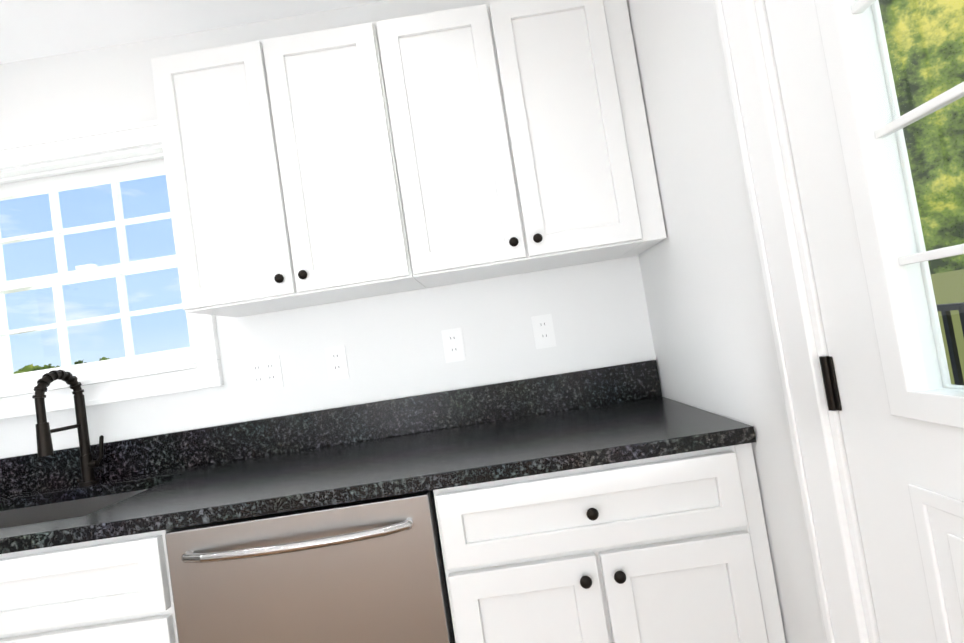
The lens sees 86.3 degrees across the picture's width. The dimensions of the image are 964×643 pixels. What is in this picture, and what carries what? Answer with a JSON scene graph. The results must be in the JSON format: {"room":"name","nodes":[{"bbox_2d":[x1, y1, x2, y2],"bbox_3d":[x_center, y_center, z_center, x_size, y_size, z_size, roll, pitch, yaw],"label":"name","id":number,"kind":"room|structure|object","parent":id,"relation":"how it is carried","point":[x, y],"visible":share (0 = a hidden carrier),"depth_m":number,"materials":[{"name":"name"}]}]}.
{"room":"kitchen","nodes":[
{"label":"kitchen","id":0,"kind":"room"},
{"bbox_2d":[0,0,387,63],"bbox_3d":[-1.428,-1.180,-1.564,3.790,0.120,7.130,-9,-2,1],"label":"ceiling","id":1,"kind":"structure","parent":0,"point":[31,29],"depth_m":1.76,"materials":[{"name":"paint"}]},
{"bbox_2d":[0,0,655,458],"bbox_3d":[-1.159,0.218,1.873,3.500,2.440,0.145,-9,-2,1],"label":"wall","id":2,"kind":"structure","parent":0,"point":[394,342],"depth_m":1.79,"materials":[{"name":"paint"}]},
{"bbox_2d":[0,120,223,418],"bbox_3d":[-1.447,-0.176,1.875,0.964,0.959,0.183,-9,-2,1],"label":"window","id":3,"kind":"structure","parent":2,"relation":"in","point":[115,156],"depth_m":1.86,"materials":[{"name":"paint"}]},
{"bbox_2d":[246,355,283,392],"bbox_3d":[-0.754,0.183,1.788,0.116,0.114,0.008,-9,-2,1],"label":"electrical outlet","id":4,"kind":"object","parent":2,"relation":"attached to","point":[265,374],"visible":1,"depth_m":1.79,"materials":[{"name":"plastic"}]},
{"bbox_2d":[151,22,425,316],"bbox_3d":[-0.586,-0.447,1.634,0.670,0.760,0.353,-9,-2,1],"label":"upper cabinet","id":5,"kind":"object","parent":2,"relation":"attached to","point":[282,179],"visible":0.98,"depth_m":1.49,"materials":[{"name":"paint"}]},
{"bbox_2d":[325,345,348,380],"bbox_3d":[-0.503,0.144,1.784,0.070,0.114,0.008,-9,-2,1],"label":"electrical outlet","id":6,"kind":"object","parent":2,"relation":"attached to","point":[336,361],"visible":1,"depth_m":1.78,"materials":[{"name":"plastic"}]},
{"bbox_2d":[441,328,465,362],"bbox_3d":[-0.098,0.082,1.778,0.070,0.114,0.008,-9,-2,1],"label":"electrical outlet","id":7,"kind":"object","parent":2,"relation":"attached to","point":[453,345],"visible":1,"depth_m":1.78,"materials":[{"name":"plastic"}]},
{"bbox_2d":[376,0,666,287],"bbox_3d":[0.111,-0.554,1.623,0.737,0.760,0.353,-9,-2,1],"label":"upper cabinet","id":8,"kind":"object","parent":2,"relation":"attached to","point":[521,137],"visible":1,"depth_m":1.48,"materials":[{"name":"paint"}]},
{"bbox_2d":[531,314,555,348],"bbox_3d":[0.213,0.034,1.773,0.070,0.114,0.008,-9,-2,1],"label":"electrical outlet","id":9,"kind":"object","parent":2,"relation":"attached to","point":[543,331],"visible":1,"depth_m":1.77,"materials":[{"name":"plastic"}]},
{"bbox_2d":[627,0,826,642],"bbox_3d":[0.567,-0.192,-1.645,0.145,2.440,7.130,-9,-2,1],"label":"wall","id":10,"kind":"structure","parent":0,"point":[709,318],"depth_m":1.18,"materials":[{"name":"paint"}]},
{"bbox_2d":[714,0,879,642],"bbox_3d":[0.623,0.035,0.367,0.166,2.140,1.200,-9,-2,1],"label":"door frame","id":11,"kind":"structure","parent":10,"relation":"attached to","point":[833,530],"depth_m":0.90,"materials":[{"name":"paint"}]},
{"bbox_2d":[765,0,963,642],"bbox_3d":[0.565,0.091,0.376,0.120,2.004,0.994,-9,-2,1],"label":"door","id":12,"kind":"structure","parent":10,"relation":"in","point":[894,397],"depth_m":0.72,"materials":[{"name":"paint"}]},
{"bbox_3d":[-1.042,1.349,-1.669,3.790,0.120,7.130,-9,-2,1],"label":"floor","id":13,"kind":"structure","parent":0,"visible":0},
{"bbox_2d":[0,529,177,642],"bbox_3d":[-1.248,1.005,1.442,1.213,0.876,0.655,-9,-2,1],"label":"base cabinet","id":14,"kind":"object","parent":13,"relation":"on","point":[114,590],"visible":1,"depth_m":1.15,"materials":[{"name":"paint"}]},
{"bbox_2d":[165,490,454,642],"bbox_3d":[-0.346,0.870,1.405,0.602,0.868,0.658,-9,-2,1],"label":"dishwasher","id":15,"kind":"object","parent":13,"relation":"on","point":[369,571],"visible":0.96,"depth_m":1.14,"materials":[{"name":"silver metal"}]},
{"bbox_2d":[433,443,785,642],"bbox_3d":[0.318,0.765,1.417,0.722,0.876,0.655,-9,-2,1],"label":"base cabinet","id":16,"kind":"object","parent":13,"relation":"on","point":[674,548],"visible":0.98,"depth_m":1.13,"materials":[{"name":"paint"}]},
{"bbox_3d":[-2.316,1.163,1.318,0.937,0.876,0.937,-9,-2,1],"label":"base cabinet","id":17,"kind":"object","parent":13,"relation":"on","visible":0},
{"bbox_2d":[0,360,755,553],"bbox_3d":[-1.127,0.529,0.932,3.491,0.338,1.705,-9,-2,1],"label":"countertop","id":18,"kind":"structure","parent":17,"relation":"on","point":[454,438],"depth_m":1.57,"materials":[{"name":"black stone"}]},
{"bbox_2d":[32,370,103,486],"bbox_3d":[-1.325,0.346,1.658,0.094,0.391,0.197,-9,-2,1],"label":"faucet","id":19,"kind":"object","parent":18,"relation":"on","point":[88,463],"visible":1,"depth_m":1.70,"materials":[{"name":"brown metal"}]},
{"label":"outside","id":20,"kind":"structure","parent":0,"visible":0},
{"bbox_3d":[2.132,1.043,0.706,2.460,0.080,11.500,-9,-2,1],"label":"deck","id":21,"kind":"object","parent":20,"visible":0},
{"bbox_2d":[936,302,963,384],"bbox_3d":[3.119,0.286,0.714,0.100,1.120,11.500,-9,-2,1],"label":"railing","id":22,"kind":"object","parent":21,"relation":"on","point":[956,367],"depth_m":3.42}
]}

